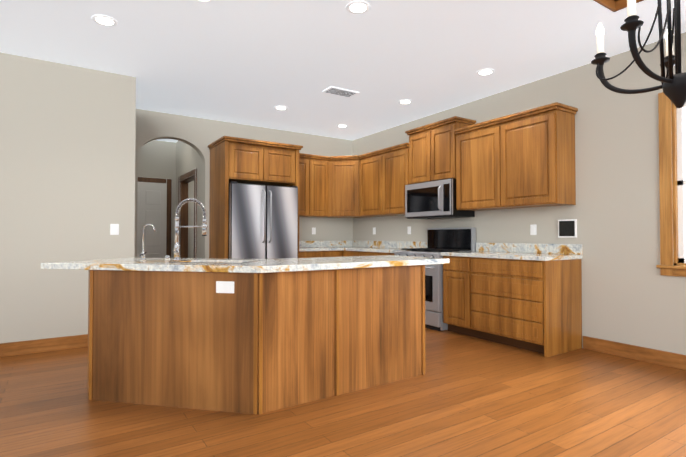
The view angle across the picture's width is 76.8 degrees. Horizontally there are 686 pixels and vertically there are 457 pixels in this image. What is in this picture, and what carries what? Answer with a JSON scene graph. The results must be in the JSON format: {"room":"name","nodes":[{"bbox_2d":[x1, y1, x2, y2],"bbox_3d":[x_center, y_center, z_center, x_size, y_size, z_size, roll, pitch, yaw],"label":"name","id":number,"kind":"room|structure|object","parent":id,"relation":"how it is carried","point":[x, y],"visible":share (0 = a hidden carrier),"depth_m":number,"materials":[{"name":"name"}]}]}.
{"room":"kitchen","nodes":[
{"label":"kitchen","id":0,"kind":"room"},
{"bbox_2d":[0,52,135,342],"bbox_3d":[-5.616,-0.239,3.096,7.335,2.800,1.249,1,-1,-33],"label":"wall","id":1,"kind":"structure","parent":0,"point":[67,161],"depth_m":4.21,"materials":[{"name":"beige paint"}]},
{"bbox_2d":[0,334,87,356],"bbox_3d":[-5.262,1.089,2.548,7.351,0.125,0.015,1,-1,-33],"label":"baseboard","id":2,"kind":"structure","parent":1,"relation":"attached to","point":[76,341],"depth_m":4.12,"materials":[{"name":"brown wood"}]},
{"bbox_2d":[110,224,118,234],"bbox_3d":[-2.363,0.009,4.473,0.080,0.115,0.010,1,-1,-33],"label":"switch plate","id":3,"kind":"object","parent":1,"relation":"attached to","point":[114,229],"visible":1,"depth_m":4.47,"materials":[{"name":"white plastic"}]},
{"bbox_2d":[138,140,174,257],"bbox_3d":[-3.488,-0.162,7.585,0.960,2.800,0.120,1,-1,-33],"label":"wall","id":4,"kind":"structure","parent":0,"point":[173,161],"depth_m":7.69,"materials":[{"name":"beige paint"}]},
{"bbox_2d":[174,141,201,257],"bbox_3d":[-2.519,-0.169,7.174,0.150,2.800,1.870,1,-1,-33],"label":"wall","id":5,"kind":"structure","parent":0,"point":[187,158],"depth_m":7.40,"materials":[{"name":"beige paint"}]},
{"bbox_2d":[137,168,196,257],"bbox_3d":[-3.005,0.157,6.944,1.150,2.140,1.468,1,-1,-33],"label":"door frame","id":6,"kind":"structure","parent":5,"relation":"attached to","point":[154,202],"depth_m":7.53,"materials":[{"name":"brown"}]},
{"bbox_2d":[135,109,352,257],"bbox_3d":[-1.354,-0.177,6.731,3.850,2.800,0.150,1,-1,-33],"label":"wall","id":7,"kind":"structure","parent":0,"point":[199,135],"depth_m":6.36,"materials":[{"name":"beige paint"}]},
{"bbox_2d":[212,138,267,185],"bbox_3d":[-1.469,-0.914,6.168,0.568,0.514,0.676,1,-1,-33],"label":"upper cabinet","id":8,"kind":"object","parent":7,"relation":"attached to","point":[237,160],"depth_m":5.88,"materials":[{"name":"brown wood"}]},
{"bbox_2d":[264,142,295,185],"bbox_3d":[-1.108,-0.910,6.406,0.567,0.514,0.676,1,-1,-33],"label":"upper cabinet","id":9,"kind":"object","parent":7,"relation":"attached to","point":[281,159],"depth_m":6.17,"materials":[{"name":"brown wood"}]},
{"bbox_2d":[287,154,303,217],"bbox_3d":[-0.740,-0.662,6.840,0.427,0.935,0.346,1,-1,-33],"label":"upper cabinet","id":10,"kind":"object","parent":7,"relation":"attached to","point":[299,157],"depth_m":6.69,"materials":[{"name":"brown wood"}]},
{"bbox_2d":[304,154,327,217],"bbox_3d":[-0.455,-0.659,6.993,0.487,0.935,0.403,1,-1,-33],"label":"upper cabinet","id":11,"kind":"object","parent":7,"relation":"attached to","point":[315,166],"depth_m":6.84,"materials":[{"name":"brown wood"}]},
{"bbox_2d":[298,242,351,245],"bbox_3d":[-0.427,0.259,7.221,1.385,0.104,0.026,1,-1,-33],"label":"backsplash","id":12,"kind":"structure","parent":7,"relation":"attached to","point":[299,243],"depth_m":7.29,"materials":[{"name":"white stone"}]},
{"bbox_2d":[328,155,359,217],"bbox_3d":[0.059,-0.657,7.111,0.770,0.935,0.770,1,-1,-33],"label":"upper cabinet","id":13,"kind":"object","parent":7,"relation":"attached to","point":[343,171],"depth_m":6.92,"materials":[{"name":"brown wood"}]},
{"bbox_2d":[0,328,685,456],"bbox_3d":[-1.456,1.161,0.210,11.150,0.100,15.400,1,-1,-33],"label":"floor","id":14,"kind":"structure","parent":0,"point":[467,396],"depth_m":2.65,"materials":[{"name":"brown wood"}]},
{"bbox_2d":[87,266,424,414],"bbox_3d":[-0.708,0.728,3.465,2.278,0.878,1.512,1,-1,-33],"label":"kitchen island","id":15,"kind":"object","parent":14,"relation":"on","point":[254,336],"depth_m":2.86,"materials":[{"name":"brown wood"}]},
{"bbox_2d":[216,281,233,292],"bbox_3d":[-0.746,0.372,2.741,0.092,0.075,0.092,1,-1,-33],"label":"outlet","id":16,"kind":"object","parent":15,"relation":"attached to","point":[221,286],"depth_m":2.74,"materials":[{"name":"white plastic"}]},
{"bbox_2d":[41,254,448,281],"bbox_3d":[-0.738,0.266,3.471,2.788,0.042,1.638,1,-1,-33],"label":"island countertop","id":17,"kind":"structure","parent":15,"relation":"on","point":[116,269],"depth_m":2.91,"materials":[{"name":"white stone"}]},
{"bbox_2d":[139,224,155,259],"bbox_3d":[-1.487,0.103,3.285,0.105,0.279,0.101,1,-1,-33],"label":"faucet","id":18,"kind":"object","parent":17,"relation":"on","point":[142,254],"depth_m":3.29,"materials":[{"name":"silver metal"}]},
{"bbox_2d":[172,198,207,260],"bbox_3d":[-1.141,0.007,3.214,0.219,0.467,0.212,1,-1,-33],"label":"faucet","id":19,"kind":"object","parent":17,"relation":"on","point":[176,250],"depth_m":3.22,"materials":[{"name":"silver metal"}]},
{"bbox_2d":[181,262,204,265],"bbox_3d":[-0.915,0.366,3.163,0.664,0.192,0.663,1,-1,-33],"label":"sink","id":20,"kind":"object","parent":17,"relation":"in","point":[182,263],"depth_m":2.86,"materials":[{"name":"white stone"}]},
{"bbox_2d":[228,181,297,258],"bbox_3d":[-1.238,0.295,6.190,0.988,1.813,0.827,1,-1,-33],"label":"fridge","id":21,"kind":"object","parent":14,"relation":"on","point":[262,221],"visible":0.48,"depth_m":5.87,"materials":[{"name":"grey metal"}]},
{"bbox_2d":[298,250,323,257],"bbox_3d":[-0.652,0.782,6.712,0.461,0.880,0.616,1,-1,-33],"label":"base cabinet","id":22,"kind":"object","parent":14,"relation":"on","point":[301,253],"depth_m":6.46,"materials":[{"name":"brown wood"}]},
{"bbox_2d":[298,246,343,249],"bbox_3d":[-0.246,0.327,6.971,1.415,0.040,0.641,1,-1,-33],"label":"countertop","id":23,"kind":"structure","parent":22,"relation":"on","point":[299,247],"depth_m":6.73,"materials":[{"name":"white stone"}]},
{"bbox_2d":[324,250,343,256],"bbox_3d":[-0.374,0.786,6.894,0.472,0.880,0.616,1,-1,-33],"label":"base cabinet","id":24,"kind":"object","parent":14,"relation":"on","point":[327,253],"depth_m":6.69,"materials":[{"name":"brown wood"}]},
{"bbox_2d":[344,246,399,253],"bbox_3d":[0.605,0.317,6.380,0.640,0.040,1.283,1,-1,-33],"label":"countertop","id":25,"kind":"structure","parent":24,"relation":"on","point":[371,249],"depth_m":6.45,"materials":[{"name":"white stone"}]},
{"bbox_2d":[344,250,355,256],"bbox_3d":[0.391,0.783,6.721,0.616,0.880,0.512,1,-1,-33],"label":"base cabinet","id":26,"kind":"object","parent":14,"relation":"on","point":[346,252],"depth_m":6.60,"materials":[{"name":"brown wood"}]},
{"bbox_2d":[356,250,371,255],"bbox_3d":[0.612,0.777,6.384,0.616,0.880,0.566,1,-1,-33],"label":"base cabinet","id":27,"kind":"object","parent":14,"relation":"on","point":[358,252],"depth_m":6.32,"materials":[{"name":"brown wood"}]},
{"bbox_2d":[372,250,401,255],"bbox_3d":[0.830,0.771,6.052,0.616,0.880,0.501,1,-1,-33],"label":"base cabinet","id":28,"kind":"object","parent":14,"relation":"on","point":[400,250],"depth_m":5.96,"materials":[{"name":"brown wood"}]},
{"bbox_2d":[394,227,475,330],"bbox_3d":[1.134,0.594,5.479,0.725,1.215,0.782,1,-1,-33],"label":"range","id":29,"kind":"object","parent":14,"relation":"on","point":[459,239],"visible":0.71,"depth_m":5.23,"materials":[{"name":"silver metal"}]},
{"bbox_2d":[440,254,463,334],"bbox_3d":[1.514,0.753,5.006,0.620,0.880,0.407,1,-1,-33],"label":"base cabinet","id":30,"kind":"object","parent":14,"relation":"on","point":[453,272],"depth_m":4.87,"materials":[{"name":"brown wood"}]},
{"bbox_2d":[464,258,582,357],"bbox_3d":[1.845,0.745,4.502,0.620,0.880,0.944,1,-1,-33],"label":"base cabinet","id":31,"kind":"object","parent":14,"relation":"on","point":[526,296],"depth_m":4.20,"materials":[{"name":"brown wood"}]},
{"bbox_2d":[440,250,582,261],"bbox_3d":[1.748,0.287,4.639,0.640,0.040,1.292,1,-1,-33],"label":"countertop","id":32,"kind":"structure","parent":31,"relation":"on","point":[478,253],"depth_m":4.37,"materials":[{"name":"white stone"}]},
{"bbox_2d":[0,0,685,142],"bbox_3d":[-2.746,-1.814,2.226,11.150,0.320,10.700,1,-1,-33],"label":"ceiling","id":33,"kind":"structure","parent":0,"point":[251,62],"depth_m":3.90,"materials":[{"name":"white paint"}]},
{"bbox_2d":[91,15,117,26],"bbox_3d":[-1.871,-1.630,3.396,0.184,0.006,0.184,1,-1,-33],"label":"recessed light","id":34,"kind":"object","parent":33,"relation":"in","point":[104,20],"visible":1,"depth_m":3.38,"materials":[{"name":"white plastic"}]},
{"bbox_2d":[195,0,213,2],"bbox_3d":[-0.991,-1.636,3.040,0.184,0.006,0.184,1,-1,-33],"label":"recessed light","id":35,"kind":"object","parent":33,"relation":"in","point":[205,1],"visible":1,"depth_m":3.11,"materials":[{"name":"white plastic"}]},
{"bbox_2d":[274,106,287,109],"bbox_3d":[-0.819,-1.590,5.712,0.184,0.006,0.184,1,-1,-33],"label":"recessed light","id":36,"kind":"object","parent":33,"relation":"in","point":[281,107],"visible":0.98,"depth_m":5.69,"materials":[{"name":"white plastic"}]},
{"bbox_2d":[322,86,358,97],"bbox_3d":[-0.028,-1.597,5.071,0.380,0.015,0.200,1,-1,-33],"label":"ceiling vent","id":37,"kind":"object","parent":33,"relation":"in","point":[339,91],"visible":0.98,"depth_m":5.05,"materials":[{"name":"white metal"}]},
{"bbox_2d":[337,124,347,127],"bbox_3d":[-0.011,-1.574,6.649,0.184,0.006,0.184,1,-1,-33],"label":"recessed light","id":38,"kind":"object","parent":33,"relation":"in","point":[342,125],"visible":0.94,"depth_m":6.63,"materials":[{"name":"white plastic"}]},
{"bbox_2d":[346,1,369,13],"bbox_3d":[0.111,-1.633,3.201,0.184,0.006,0.184,1,-1,-33],"label":"recessed light","id":39,"kind":"object","parent":33,"relation":"in","point":[357,7],"visible":1,"depth_m":3.19,"materials":[{"name":"white plastic"}]},
{"bbox_2d":[398,99,412,103],"bbox_3d":[0.787,-1.595,5.451,0.184,0.006,0.184,1,-1,-33],"label":"recessed light","id":40,"kind":"object","parent":33,"relation":"in","point":[406,101],"visible":0.98,"depth_m":5.43,"materials":[{"name":"white plastic"}]},
{"bbox_2d":[476,69,494,75],"bbox_3d":[1.471,-1.612,4.464,0.184,0.006,0.184,1,-1,-33],"label":"recessed light","id":41,"kind":"object","parent":33,"relation":"in","point":[483,72],"visible":1,"depth_m":4.46,"materials":[{"name":"white plastic"}]},
{"bbox_2d":[593,0,620,8],"bbox_3d":[0.935,-1.760,2.497,2.520,0.219,0.084,1,-1,-33],"label":"trim","id":42,"kind":"structure","parent":33,"relation":"attached to","point":[614,5],"depth_m":3.21,"materials":[{"name":"brown wood"}]},
{"bbox_2d":[609,0,643,11],"bbox_3d":[2.816,-1.768,2.048,0.084,0.219,2.898,1,-1,-33],"label":"trim","id":43,"kind":"structure","parent":33,"relation":"attached to","point":[623,5],"depth_m":3.22,"materials":[{"name":"brown wood"}]},
{"bbox_2d":[591,0,685,107],"bbox_3d":[1.282,-1.173,1.688,0.591,1.419,0.586,1,-1,-33],"label":"chandelier","id":44,"kind":"object","parent":33,"relation":"hanging from","point":[672,86],"visible":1,"depth_m":1.67,"materials":[{"name":"black metal"}]},
{"bbox_2d":[353,32,685,354],"bbox_3d":[1.852,-0.203,5.217,0.150,2.800,10.700,1,-1,-33],"label":"wall","id":45,"kind":"structure","parent":0,"point":[631,295],"depth_m":4.10,"materials":[{"name":"beige paint"}]},
{"bbox_2d":[360,150,383,217],"bbox_3d":[0.543,-0.664,6.708,0.403,0.935,0.703,1,-1,-33],"label":"upper cabinet","id":46,"kind":"object","parent":45,"relation":"attached to","point":[371,165],"depth_m":6.60,"materials":[{"name":"brown wood"}]},
{"bbox_2d":[376,142,407,216],"bbox_3d":[0.862,-0.672,6.275,0.346,0.935,0.643,1,-1,-33],"label":"upper cabinet","id":47,"kind":"object","parent":45,"relation":"attached to","point":[396,159],"depth_m":6.14,"materials":[{"name":"brown wood"}]},
{"bbox_2d":[407,226,410,233],"bbox_3d":[0.978,0.028,6.398,0.010,0.115,0.072,1,-1,-33],"label":"electrical outlet","id":48,"kind":"object","parent":45,"relation":"attached to","point":[408,229],"visible":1,"depth_m":6.39,"materials":[{"name":"white plastic"}]},
{"bbox_2d":[408,126,423,183],"bbox_3d":[1.172,-0.953,5.807,0.346,0.711,0.488,1,-1,-33],"label":"upper cabinet","id":49,"kind":"object","parent":45,"relation":"attached to","point":[416,137],"depth_m":5.79,"materials":[{"name":"brown wood"}]},
{"bbox_2d":[424,118,475,181],"bbox_3d":[1.365,-0.958,5.512,0.346,0.711,0.488,1,-1,-33],"label":"upper cabinet","id":50,"kind":"object","parent":45,"relation":"attached to","point":[439,138],"depth_m":5.40,"materials":[{"name":"brown wood"}]},
{"bbox_2d":[405,178,474,218],"bbox_3d":[1.218,-0.365,5.617,0.466,0.461,0.834,1,-1,-33],"label":"microwave","id":51,"kind":"object","parent":50,"relation":"attached to","point":[436,199],"visible":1,"depth_m":5.43,"materials":[{"name":"grey metal"}]},
{"bbox_2d":[352,242,582,253],"bbox_3d":[1.259,0.237,5.945,0.026,0.104,4.011,1,-1,-33],"label":"backsplash","id":52,"kind":"structure","parent":45,"relation":"attached to","point":[513,248],"depth_m":4.87,"materials":[{"name":"white stone"}]},
{"bbox_2d":[456,122,491,210],"bbox_3d":[1.690,-0.693,5.012,0.346,0.935,0.698,1,-1,-33],"label":"upper cabinet","id":53,"kind":"object","parent":45,"relation":"attached to","point":[474,144],"depth_m":4.97,"materials":[{"name":"brown wood"}]},
{"bbox_2d":[530,224,536,234],"bbox_3d":[2.078,0.014,4.721,0.010,0.115,0.072,1,-1,-33],"label":"electrical outlet","id":54,"kind":"object","parent":45,"relation":"attached to","point":[533,229],"visible":1,"depth_m":4.71,"materials":[{"name":"white plastic"}]},
{"bbox_2d":[492,106,575,209],"bbox_3d":[1.999,-0.701,4.542,0.346,0.935,0.698,1,-1,-33],"label":"upper cabinet","id":55,"kind":"object","parent":45,"relation":"attached to","point":[533,153],"depth_m":4.35,"materials":[{"name":"brown wood"}]},
{"bbox_2d":[558,219,576,237],"bbox_3d":[2.283,0.001,4.401,0.020,0.185,0.190,1,-1,-33],"label":"panel","id":56,"kind":"object","parent":45,"relation":"attached to","point":[567,228],"visible":1,"depth_m":4.39,"materials":[{"name":"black plastic"}]},
{"bbox_2d":[583,336,685,369],"bbox_3d":[3.542,1.088,2.468,0.015,0.125,4.288,1,-1,-33],"label":"baseboard","id":57,"kind":"structure","parent":45,"relation":"attached to","point":[662,358],"depth_m":3.86,"materials":[{"name":"brown wood"}]},
{"bbox_2d":[656,92,685,276],"bbox_3d":[3.160,-0.394,3.136,0.150,1.570,1.500,1,-1,-33],"label":"window","id":58,"kind":"structure","parent":45,"relation":"in","point":[672,141],"depth_m":3.66,"materials":[{"name":"brown wood"}]}
]}

